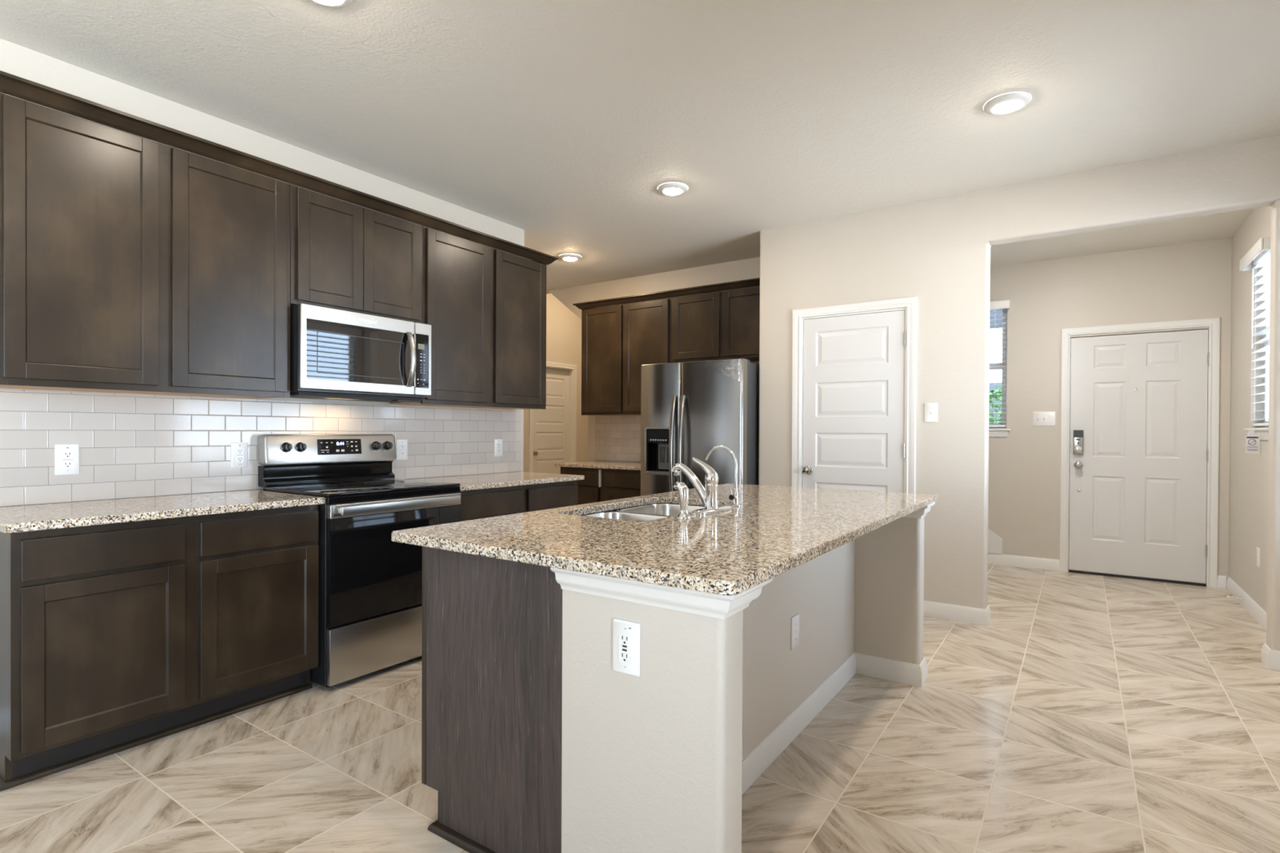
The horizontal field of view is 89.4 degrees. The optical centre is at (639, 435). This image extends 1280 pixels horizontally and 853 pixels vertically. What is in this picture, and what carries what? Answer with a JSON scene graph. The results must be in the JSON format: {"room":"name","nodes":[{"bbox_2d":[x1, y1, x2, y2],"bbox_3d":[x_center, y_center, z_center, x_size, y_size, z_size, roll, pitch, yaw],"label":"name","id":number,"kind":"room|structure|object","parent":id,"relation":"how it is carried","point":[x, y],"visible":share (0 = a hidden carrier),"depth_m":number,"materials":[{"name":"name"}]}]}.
{"room":"kitchen","nodes":[
{"label":"kitchen","id":0,"kind":"room"},
{"bbox_2d":[0,38,524,506],"bbox_3d":[-2.931,-0.188,2.052,0.120,2.742,7.090,1,0,34],"label":"wall","id":1,"kind":"structure","parent":0,"point":[15,60],"depth_m":3.22,"materials":[{"name":"beige paint"}]},
{"bbox_2d":[0,93,290,398],"bbox_3d":[-2.127,-0.706,2.816,0.338,1.044,1.040,1,0,34],"label":"upper cabinet","id":2,"kind":"object","parent":1,"relation":"attached to","point":[130,263],"visible":1,"depth_m":2.63,"materials":[{"name":"brown wood"}]},
{"bbox_2d":[0,70,558,265],"bbox_3d":[-1.591,-1.258,3.558,0.380,0.053,2.996,1,0,34],"label":"crown molding","id":3,"kind":"structure","parent":2,"relation":"attached to","point":[12,85],"depth_m":2.90,"materials":[{"name":"brown wood"}]},
{"bbox_2d":[0,388,520,506],"bbox_3d":[-1.746,0.045,3.678,0.008,0.464,2.980,1,0,34],"label":"tile backsplash","id":4,"kind":"structure","parent":1,"relation":"attached to","point":[131,446],"depth_m":3.06,"materials":[{"name":"white tile"}]},
{"bbox_2d":[54,444,79,475],"bbox_3d":[-2.399,0.101,2.707,0.009,0.127,0.079,1,0,34],"label":"wall outlet","id":5,"kind":"object","parent":4,"relation":"attached to","point":[66,455],"visible":1,"depth_m":2.70,"materials":[{"name":"white plastic"}]},
{"bbox_2d":[62,447,73,468],"bbox_3d":[-2.396,0.094,2.705,0.004,0.086,0.035,1,0,34],"label":"receptacle","id":6,"kind":"object","parent":5,"relation":"attached to","point":[67,452],"depth_m":2.71,"materials":[{"name":"grey plastic"}]},
{"bbox_2d":[231,442,248,467],"bbox_3d":[-2.021,0.099,3.261,0.009,0.127,0.079,1,0,34],"label":"wall outlet","id":7,"kind":"object","parent":4,"relation":"attached to","point":[239,451],"visible":1,"depth_m":3.26,"materials":[{"name":"white plastic"}]},
{"bbox_2d":[235,444,244,462],"bbox_3d":[-2.018,0.092,3.260,0.004,0.086,0.035,1,0,34],"label":"receptacle","id":8,"kind":"object","parent":7,"relation":"attached to","point":[239,448],"depth_m":3.26,"materials":[{"name":"grey plastic"}]},
{"bbox_2d":[395,440,407,460],"bbox_3d":[-1.488,0.090,4.043,0.009,0.127,0.079,1,0,34],"label":"wall outlet","id":9,"kind":"object","parent":4,"relation":"attached to","point":[401,445],"visible":1,"depth_m":4.04,"materials":[{"name":"white plastic"}]},
{"bbox_2d":[400,441,404,455],"bbox_3d":[-1.485,0.083,4.041,0.004,0.086,0.035,1,0,34],"label":"receptacle","id":10,"kind":"object","parent":9,"relation":"attached to","point":[402,443],"depth_m":4.04,"materials":[{"name":"grey plastic"}]},
{"bbox_2d":[493,439,502,457],"bbox_3d":[-1.031,0.091,4.713,0.009,0.127,0.079,1,0,34],"label":"wall outlet","id":11,"kind":"object","parent":4,"relation":"attached to","point":[498,443],"visible":1,"depth_m":4.71,"materials":[{"name":"white plastic"}]},
{"bbox_2d":[497,440,501,453],"bbox_3d":[-1.028,0.084,4.712,0.004,0.086,0.035,1,0,34],"label":"receptacle","id":12,"kind":"object","parent":11,"relation":"attached to","point":[499,442],"depth_m":4.71,"materials":[{"name":"grey plastic"}]},
{"bbox_2d":[289,184,422,323],"bbox_3d":[-1.616,-0.940,3.562,0.338,0.582,0.766,1,0,34],"label":"upper cabinet","id":13,"kind":"object","parent":1,"relation":"attached to","point":[344,255],"visible":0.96,"depth_m":3.42,"materials":[{"name":"brown wood"}]},
{"bbox_2d":[289,302,431,402],"bbox_3d":[-1.564,-0.416,3.530,0.453,0.452,0.760,1,0,34],"label":"microwave","id":14,"kind":"object","parent":13,"relation":"attached to","point":[335,354],"visible":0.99,"depth_m":3.37,"materials":[{"name":"silver metal"}]},
{"bbox_2d":[390,226,546,409],"bbox_3d":[-1.101,-0.711,4.321,0.338,1.044,1.062,1,0,34],"label":"upper cabinet","id":15,"kind":"object","parent":1,"relation":"attached to","point":[484,307],"visible":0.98,"depth_m":4.16,"materials":[{"name":"brown wood"}]},
{"bbox_2d":[523,293,588,472],"bbox_3d":[-1.687,-0.498,7.921,0.120,3.300,4.250,1,0,34],"label":"wall","id":16,"kind":"structure","parent":0,"point":[563,326],"depth_m":8.78,"materials":[{"name":"beige paint"}]},
{"bbox_2d":[528,361,576,474],"bbox_3d":[-1.195,0.089,8.634,0.135,2.122,0.917,1,0,34],"label":"door","id":17,"kind":"structure","parent":16,"relation":"in","point":[552,429],"depth_m":8.70,"materials":[{"name":"white wood"}]},
{"bbox_2d":[0,0,1279,293],"bbox_3d":[-1.101,-1.615,2.713,7.100,0.120,10.550,1,0,34],"label":"ceiling","id":18,"kind":"structure","parent":0,"point":[562,122],"depth_m":2.92,"materials":[{"name":"white paint"}]},
{"bbox_2d":[309,0,352,8],"bbox_3d":[-1.097,-1.534,2.238,0.192,0.034,0.192,1,0,34],"label":"recessed light","id":19,"kind":"object","parent":18,"relation":"in","point":[328,3],"visible":1,"depth_m":2.29,"materials":[{"name":"white plastic"}]},
{"bbox_2d":[559,253,581,261],"bbox_3d":[-0.613,-1.554,5.679,0.192,0.034,0.192,1,0,34],"label":"recessed light","id":20,"kind":"object","parent":18,"relation":"in","point":[568,257],"visible":1,"depth_m":5.63,"materials":[{"name":"white plastic"}]},
{"bbox_2d":[657,182,688,195],"bbox_3d":[0.206,-1.540,4.070,0.192,0.034,0.192,1,0,34],"label":"recessed light","id":21,"kind":"object","parent":18,"relation":"in","point":[673,188],"visible":1,"depth_m":4.03,"materials":[{"name":"white plastic"}]},
{"bbox_2d":[983,92,1031,115],"bbox_3d":[1.702,-1.526,2.998,0.192,0.034,0.192,1,0,34],"label":"recessed light","id":22,"kind":"object","parent":18,"relation":"in","point":[1008,103],"visible":1,"depth_m":2.96,"materials":[{"name":"white plastic"}]},
{"bbox_2d":[0,564,1279,852],"bbox_3d":[-0.875,1.226,3.082,7.100,0.080,11.400,1,0,34],"label":"floor","id":23,"kind":"structure","parent":0,"point":[1089,713],"depth_m":2.37,"materials":[{"name":"tile"}]},
{"bbox_2d":[0,504,318,791],"bbox_3d":[-2.032,0.748,2.721,0.624,0.867,1.060,1,0,34],"label":"base cabinet","id":24,"kind":"object","parent":23,"relation":"on","point":[115,637],"visible":0.9,"depth_m":2.43,"materials":[{"name":"brown wood"}]},
{"bbox_2d":[0,489,324,533],"bbox_3d":[-2.017,0.298,2.708,0.656,0.030,1.070,1,0,34],"label":"countertop","id":25,"kind":"structure","parent":24,"relation":"on","point":[19,518],"depth_m":2.56,"materials":[{"name":"stone"}]},
{"bbox_2d":[257,434,461,687],"bbox_3d":[-1.467,0.587,3.447,0.718,1.185,0.766,1,0,34],"label":"electric range","id":26,"kind":"object","parent":23,"relation":"on","point":[370,584],"visible":0.77,"depth_m":3.22,"materials":[{"name":"silver"}]},
{"bbox_2d":[262,478,460,497],"bbox_3d":[-1.459,0.272,3.439,0.598,0.016,0.764,1,0,34],"label":"cooktop","id":27,"kind":"object","parent":26,"relation":"in","point":[335,487],"depth_m":3.35,"materials":[{"name":"black glass"}]},
{"bbox_2d":[457,480,577,521],"bbox_3d":[-0.985,0.744,4.256,0.624,0.867,1.108,1,0,34],"label":"base cabinet","id":28,"kind":"object","parent":23,"relation":"on","point":[499,501],"visible":0.12,"depth_m":4.02,"materials":[{"name":"brown wood"}]},
{"bbox_2d":[407,471,584,491],"bbox_3d":[-0.970,0.293,4.244,0.656,0.030,1.113,1,0,34],"label":"countertop","id":29,"kind":"structure","parent":28,"relation":"on","point":[476,482],"depth_m":4.15,"materials":[{"name":"stone"}]},
{"bbox_2d":[421,503,697,852],"bbox_3d":[0.160,0.759,2.716,0.608,0.867,2.166,1,0,34],"label":"base cabinet","id":30,"kind":"object","parent":23,"relation":"on","point":[492,628],"visible":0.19,"depth_m":1.82,"materials":[{"name":"laminate"}]},
{"bbox_2d":[391,483,937,595],"bbox_3d":[0.358,0.310,2.596,1.156,0.030,2.292,1,0,34],"label":"countertop","id":31,"kind":"structure","parent":30,"relation":"on","point":[775,531],"depth_m":1.93,"materials":[{"name":"stone"}]},
{"bbox_2d":[580,503,704,520],"bbox_3d":[0.051,0.415,2.645,0.454,0.182,0.771,1,0,34],"label":"sink","id":32,"kind":"object","parent":31,"relation":"in","point":[652,511],"visible":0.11,"depth_m":2.89,"materials":[{"name":"silver metal"}]},
{"bbox_2d":[673,481,691,519],"bbox_3d":[0.151,0.232,2.319,0.070,0.127,0.054,1,0,34],"label":"sprayer","id":33,"kind":"object","parent":31,"relation":"on","point":[683,491],"visible":1,"depth_m":2.30,"materials":[{"name":"silver metal"}]},
{"bbox_2d":[671,457,731,515],"bbox_3d":[0.216,0.190,2.534,0.210,0.208,0.260,1,0,34],"label":"kitchen faucet","id":34,"kind":"object","parent":31,"relation":"on","point":[708,495],"visible":1,"depth_m":2.48,"materials":[{"name":"silver metal"}]},
{"bbox_2d":[705,445,741,506],"bbox_3d":[0.340,0.168,2.715,0.167,0.251,0.075,1,0,34],"label":"filtered water faucet","id":35,"kind":"object","parent":31,"relation":"on","point":[734,497],"visible":1,"depth_m":2.69,"materials":[{"name":"silver metal"}]},
{"bbox_2d":[560,466,640,505],"bbox_3d":[-0.150,0.736,6.096,1.105,0.867,0.621,1,0,34],"label":"base cabinet","id":36,"kind":"object","parent":23,"relation":"on","point":[598,485],"visible":0.3,"depth_m":5.87,"materials":[{"name":"brown wood"}]},
{"bbox_2d":[554,461,640,470],"bbox_3d":[-0.156,0.284,6.094,1.150,0.030,0.648,1,0,34],"label":"countertop","id":37,"kind":"structure","parent":36,"relation":"on","point":[594,464],"depth_m":5.99,"materials":[{"name":"stone"}]},
{"bbox_2d":[640,358,759,495],"bbox_3d":[0.593,0.302,5.330,0.911,1.751,0.927,1,0,34],"label":"refrigerator","id":38,"kind":"object","parent":23,"relation":"on","point":[689,409],"visible":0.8,"depth_m":4.96,"materials":[{"name":"grey metal"}]},
{"bbox_2d":[561,516,924,852],"bbox_3d":[0.599,0.763,2.429,0.478,0.868,2.145,1,0,34],"label":"wall","id":39,"kind":"structure","parent":23,"relation":"on","point":[651,762],"depth_m":1.61,"materials":[{"name":"beige paint"}]},
{"bbox_2d":[613,618,639,676],"bbox_3d":[-0.035,0.511,1.556,0.079,0.127,0.009,1,0,34],"label":"wall outlet","id":40,"kind":"object","parent":39,"relation":"attached to","point":[626,634],"visible":1,"depth_m":1.55,"materials":[{"name":"white plastic"}]},
{"bbox_2d":[618,627,631,664],"bbox_3d":[-0.036,0.504,1.554,0.035,0.086,0.004,1,0,34],"label":"receptacle","id":41,"kind":"object","parent":40,"relation":"attached to","point":[624,633],"depth_m":1.55,"materials":[{"name":"grey plastic"}]},
{"bbox_2d":[550,567,773,619],"bbox_3d":[0.043,0.365,1.579,0.511,0.068,0.210,1,0,34],"label":"trim","id":42,"kind":"structure","parent":39,"relation":"attached to","point":[716,606],"depth_m":1.49,"materials":[{"name":"white wood"}]},
{"bbox_2d":[791,613,799,649],"bbox_3d":[0.619,0.782,2.575,0.007,0.127,0.079,1,0,34],"label":"wall outlet","id":43,"kind":"object","parent":39,"relation":"attached to","point":[794,620],"visible":1,"depth_m":2.56,"materials":[{"name":"white plastic"}]},
{"bbox_2d":[742,652,927,794],"bbox_3d":[0.611,1.147,2.422,0.472,0.100,2.174,1,0,34],"label":"baseboard","id":44,"kind":"structure","parent":39,"relation":"attached to","point":[755,763],"depth_m":2.81,"materials":[{"name":"white wood"}]},
{"bbox_2d":[902,502,934,518],"bbox_3d":[1.232,0.360,3.224,0.409,0.068,0.191,1,0,34],"label":"trim","id":45,"kind":"structure","parent":39,"relation":"attached to","point":[919,513],"depth_m":3.08,"materials":[{"name":"white wood"}]},
{"bbox_2d":[548,257,759,462],"bbox_3d":[0.271,-0.478,6.266,5.380,3.300,0.120,1,0,34],"label":"wall","id":46,"kind":"structure","parent":0,"point":[748,268],"depth_m":6.31,"materials":[{"name":"beige paint"}]},
{"bbox_2d":[595,415,640,462],"bbox_3d":[0.020,0.035,6.361,1.174,0.460,0.008,1,0,34],"label":"tile backsplash","id":47,"kind":"structure","parent":46,"relation":"attached to","point":[617,438],"depth_m":6.52,"materials":[{"name":"white tile"}]},
{"bbox_2d":[581,297,671,415],"bbox_3d":[-0.070,-0.718,6.216,1.037,1.044,0.326,1,0,34],"label":"upper cabinet","id":48,"kind":"object","parent":46,"relation":"attached to","point":[616,340],"visible":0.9,"depth_m":6.11,"materials":[{"name":"brown wood"}]},
{"bbox_2d":[573,277,759,310],"bbox_3d":[0.315,-1.264,5.931,2.109,0.053,0.376,1,0,34],"label":"crown molding","id":49,"kind":"structure","parent":48,"relation":"attached to","point":[752,282],"depth_m":5.75,"materials":[{"name":"brown wood"}]},
{"bbox_2d":[671,286,759,362],"bbox_3d":[0.781,-0.941,5.640,1.010,0.582,0.334,1,0,34],"label":"upper cabinet","id":50,"kind":"object","parent":46,"relation":"attached to","point":[725,324],"visible":0.66,"depth_m":5.53,"materials":[{"name":"brown wood"}]},
{"bbox_2d":[989,308,1002,328],"bbox_3d":[3.989,-0.068,7.447,4.200,3.000,0.200,1,0,34],"label":"sky","id":51,"kind":"structure","parent":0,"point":[992,313],"depth_m":7.31,"materials":[{"name":"blue"}]},
{"bbox_2d":[758,135,1279,650],"bbox_3d":[2.175,-0.177,4.138,2.997,2.742,0.120,1,0,34],"label":"wall","id":52,"kind":"structure","parent":0,"point":[936,251],"depth_m":4.15,"materials":[{"name":"beige paint"}]},
{"bbox_2d":[791,296,916,493],"bbox_3d":[1.497,0.133,4.564,0.857,2.110,0.181,1,0,34],"label":"door","id":53,"kind":"structure","parent":52,"relation":"in","point":[854,374],"depth_m":4.52,"materials":[{"name":"white wood"}]},
{"bbox_2d":[924,403,937,422],"bbox_3d":[1.907,-0.150,4.237,0.079,0.125,0.017,1,0,34],"label":"light switch","id":54,"kind":"object","parent":52,"relation":"attached to","point":[931,414],"visible":1,"depth_m":4.24,"materials":[{"name":"white plastic"}]},
{"bbox_2d":[923,600,990,626],"bbox_3d":[2.042,1.143,4.232,0.434,0.100,0.149,1,0,34],"label":"baseboard","id":55,"kind":"structure","parent":52,"relation":"attached to","point":[931,609],"depth_m":4.15,"materials":[{"name":"white wood"}]},
{"bbox_2d":[1261,643,1279,671],"bbox_3d":[3.342,1.154,3.346,0.158,0.100,0.149,1,0,34],"label":"baseboard","id":56,"kind":"structure","parent":52,"relation":"attached to","point":[1270,658],"depth_m":3.33,"materials":[{"name":"white wood"}]},
{"bbox_2d":[987,237,1231,588],"bbox_3d":[3.393,-0.183,5.938,3.013,2.742,0.120,1,0,34],"label":"wall","id":57,"kind":"structure","parent":0,"point":[1188,281],"depth_m":5.68,"materials":[{"name":"beige paint"}]},
{"bbox_2d":[987,528,1002,554],"bbox_3d":[2.761,0.543,6.289,1.345,1.079,0.013,1,0,34],"label":"trim","id":58,"kind":"structure","parent":57,"relation":"attached to","point":[994,541],"depth_m":5.95,"materials":[{"name":"white"}]},
{"bbox_2d":[988,308,1010,436],"bbox_3d":[2.876,-0.609,6.268,1.264,1.239,0.145,1,0,34],"label":"window","id":59,"kind":"structure","parent":57,"relation":"in","point":[1001,431],"depth_m":5.96,"materials":[{"name":"white plastic"}]},
{"bbox_2d":[988,299,1009,426],"bbox_3d":[2.851,-0.656,6.231,1.244,1.149,0.120,1,0,34],"label":"window blind","id":60,"kind":"object","parent":59,"relation":"attached to","point":[998,304],"visible":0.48,"depth_m":5.94,"materials":[{"name":"white plastic"}]},
{"bbox_2d":[987,552,1059,571],"bbox_3d":[2.954,1.135,6.159,1.759,0.100,0.014,1,0,34],"label":"baseboard","id":61,"kind":"structure","parent":57,"relation":"attached to","point":[1040,563],"depth_m":5.81,"materials":[{"name":"white wood"}]},
{"bbox_2d":[1032,411,1055,426],"bbox_3d":[3.580,-0.147,5.727,0.171,0.125,0.017,1,0,34],"label":"light switch","id":62,"kind":"object","parent":57,"relation":"attached to","point":[1047,418],"visible":1,"depth_m":5.73,"materials":[{"name":"white plastic"}]},
{"bbox_2d":[1059,317,1220,587],"bbox_3d":[4.135,0.133,5.397,1.041,2.124,0.179,1,0,34],"label":"door","id":63,"kind":"structure","parent":57,"relation":"in","point":[1140,426],"depth_m":5.35,"materials":[{"name":"white wood"}]},
{"bbox_2d":[1217,575,1226,589],"bbox_3d":[4.559,1.149,5.065,0.054,0.100,0.014,1,0,34],"label":"baseboard","id":64,"kind":"structure","parent":57,"relation":"attached to","point":[1221,581],"depth_m":5.06,"materials":[{"name":"white wood"}]},
{"bbox_2d":[1228,205,1271,613],"bbox_3d":[1.798,-0.158,0.818,0.120,2.742,10.378,1,0,34],"label":"wall","id":65,"kind":"structure","parent":0,"point":[1248,472],"depth_m":4.53,"materials":[{"name":"beige paint"}]},
{"bbox_2d":[1226,595,1243,599],"bbox_3d":[4.185,1.141,4.543,0.014,0.014,0.085,0,0,-43],"label":"door stop","id":66,"kind":"object","parent":65,"relation":"attached to","point":[1227,596],"visible":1,"depth_m":4.54,"materials":[{"name":"grey metal"}]},
{"bbox_2d":[1226,576,1266,631],"bbox_3d":[4.013,1.152,4.203,0.014,0.100,2.014,1,0,34],"label":"baseboard","id":67,"kind":"structure","parent":65,"relation":"attached to","point":[1247,602],"depth_m":4.39,"materials":[{"name":"white wood"}]},
{"bbox_2d":[1245,431,1259,453],"bbox_3d":[3.972,0.043,4.191,0.067,0.146,0.004,1,0,34],"label":"paper notice","id":68,"kind":"object","parent":65,"relation":"attached to","point":[1252,442],"visible":1,"depth_m":4.19,"materials":[{"name":"white paper"}]},
{"bbox_2d":[1244,297,1270,439],"bbox_3d":[4.065,-0.590,4.168,0.145,1.239,0.654,1,0,34],"label":"window","id":69,"kind":"structure","parent":65,"relation":"in","point":[1263,433],"depth_m":4.36,"materials":[{"name":"white plastic"}]},
{"bbox_2d":[1239,236,1271,426],"bbox_3d":[4.030,-0.637,4.191,0.124,1.149,0.634,1,0,34],"label":"window blind","id":70,"kind":"object","parent":69,"relation":"attached to","point":[1260,253],"visible":0.71,"depth_m":4.26,"materials":[{"name":"white plastic"}]},
{"bbox_2d":[1256,546,1260,568],"bbox_3d":[4.020,0.794,4.202,0.007,0.127,0.079,1,0,34],"label":"wall outlet","id":71,"kind":"object","parent":65,"relation":"attached to","point":[1258,549],"visible":1,"depth_m":4.19,"materials":[{"name":"white plastic"}]},
{"label":"outside","id":72,"kind":"structure","parent":0,"visible":0},
{"bbox_3d":[13.218,1.451,19.405,60.000,0.100,33.050,1,0,34],"label":"ground","id":73,"kind":"structure","parent":72,"visible":0},
{"bbox_2d":[989,385,1001,423],"bbox_3d":[4.254,0.437,7.946,1.278,2.113,0.954,1,0,34],"label":"shrub","id":74,"kind":"object","parent":73,"relation":"on","point":[995,393],"visible":0.02,"depth_m":7.81,"materials":[{"name":"green plant"}]},
{"bbox_2d":[989,328,1002,423],"bbox_3d":[9.323,-1.993,15.423,11.000,6.800,4.800,1,0,34],"label":"neighbor house","id":75,"kind":"structure","parent":73,"relation":"on","point":[995,380],"depth_m":14.06,"materials":[{"name":"white"}]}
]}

